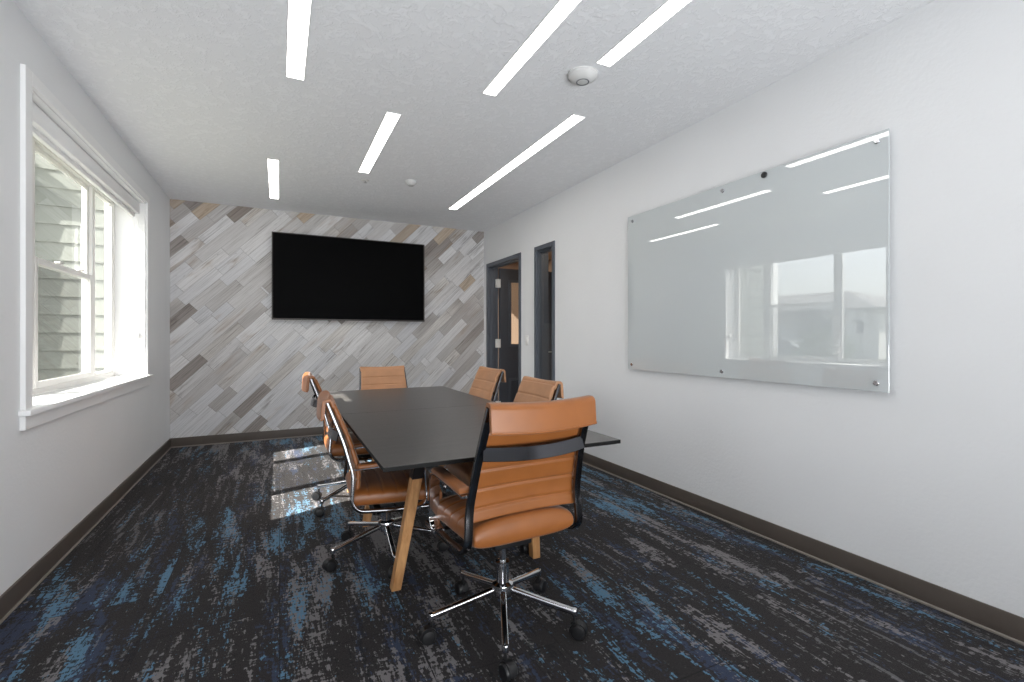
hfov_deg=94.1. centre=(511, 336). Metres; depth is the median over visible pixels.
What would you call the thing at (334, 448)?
office chair
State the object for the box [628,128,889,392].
board
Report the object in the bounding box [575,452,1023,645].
baseboard
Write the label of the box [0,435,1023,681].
floor
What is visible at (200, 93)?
ceiling
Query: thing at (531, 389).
office chair
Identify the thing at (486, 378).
office chair
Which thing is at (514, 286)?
wall
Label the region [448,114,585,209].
recessed light
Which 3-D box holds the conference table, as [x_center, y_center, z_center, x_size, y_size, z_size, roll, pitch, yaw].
[-0.576,0.850,3.209,1.092,0.740,2.708,0,0,-26]
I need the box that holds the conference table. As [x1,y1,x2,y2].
[329,386,620,591]
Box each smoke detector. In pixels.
[405,179,416,186]
[567,66,597,85]
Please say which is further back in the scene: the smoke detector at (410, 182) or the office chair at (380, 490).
the smoke detector at (410, 182)
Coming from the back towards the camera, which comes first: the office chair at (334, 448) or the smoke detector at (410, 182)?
the smoke detector at (410, 182)
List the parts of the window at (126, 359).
sash, sash, frame, sill, sash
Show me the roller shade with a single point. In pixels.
(44, 129)
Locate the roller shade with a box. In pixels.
[32,102,139,338]
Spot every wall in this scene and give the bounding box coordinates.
[0,0,169,595]
[35,152,103,392]
[170,199,483,437]
[484,0,1023,617]
[498,262,517,343]
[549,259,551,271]
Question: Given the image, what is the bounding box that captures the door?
[486,252,551,401]
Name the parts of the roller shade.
pull cord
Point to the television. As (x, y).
(315, 277)
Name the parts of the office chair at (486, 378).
backrest, rail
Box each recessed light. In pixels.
[267,158,278,198]
[285,0,312,80]
[358,111,400,172]
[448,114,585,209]
[482,0,581,96]
[596,0,692,66]
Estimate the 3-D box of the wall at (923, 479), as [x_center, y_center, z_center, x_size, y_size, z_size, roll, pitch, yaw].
[1.626,-0.125,2.892,0.140,2.790,8.970,0,0,-26]
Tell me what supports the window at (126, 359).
in the wall at (54, 473)
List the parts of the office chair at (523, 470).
armrest, rail, leg, leg, leg, seat, leg, backrest, leg, rail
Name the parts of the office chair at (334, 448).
rail, backrest, leg, leg, rail, seat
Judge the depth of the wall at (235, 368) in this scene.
5.68 m
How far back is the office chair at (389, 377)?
4.78 m
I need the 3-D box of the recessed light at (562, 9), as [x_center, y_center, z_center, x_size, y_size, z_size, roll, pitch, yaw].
[0.139,-1.518,2.406,0.094,0.004,1.294,0,0,-26]
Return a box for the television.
[272,231,424,321]
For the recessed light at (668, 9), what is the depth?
2.36 m
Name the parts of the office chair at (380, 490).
rail, backrest, leg, leg, rail, leg, armrest, seat, leg, leg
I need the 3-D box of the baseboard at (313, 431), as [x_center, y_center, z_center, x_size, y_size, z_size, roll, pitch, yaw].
[-2.082,1.167,6.061,3.736,0.105,0.020,0,0,-26]
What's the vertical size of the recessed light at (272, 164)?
0.004 m
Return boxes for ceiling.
[13,0,933,231]
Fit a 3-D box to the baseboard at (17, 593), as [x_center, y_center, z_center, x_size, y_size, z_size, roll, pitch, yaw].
[-1.786,1.167,1.218,0.020,0.105,8.957,0,0,-26]
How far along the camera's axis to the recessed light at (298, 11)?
2.41 m
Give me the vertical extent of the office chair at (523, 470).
0.993 m
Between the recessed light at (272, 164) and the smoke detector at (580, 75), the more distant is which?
the recessed light at (272, 164)
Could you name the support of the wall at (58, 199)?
on the ground
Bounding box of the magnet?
[761,172,766,177]
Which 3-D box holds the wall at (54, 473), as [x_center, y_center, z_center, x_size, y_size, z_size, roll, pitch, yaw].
[-1.923,-0.125,1.158,0.280,2.790,8.970,0,0,-26]
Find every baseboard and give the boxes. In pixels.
[0,439,171,623]
[170,426,352,447]
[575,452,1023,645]
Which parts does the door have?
frame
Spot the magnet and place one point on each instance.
(764, 174)
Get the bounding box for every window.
[18,64,152,430]
[534,241,554,397]
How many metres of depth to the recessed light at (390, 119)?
3.68 m
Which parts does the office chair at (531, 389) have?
seat, backrest, rail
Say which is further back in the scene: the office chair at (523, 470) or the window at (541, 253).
the window at (541, 253)
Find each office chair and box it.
[302,372,379,517]
[316,390,447,579]
[359,365,407,389]
[418,395,596,681]
[430,366,505,498]
[445,376,563,553]

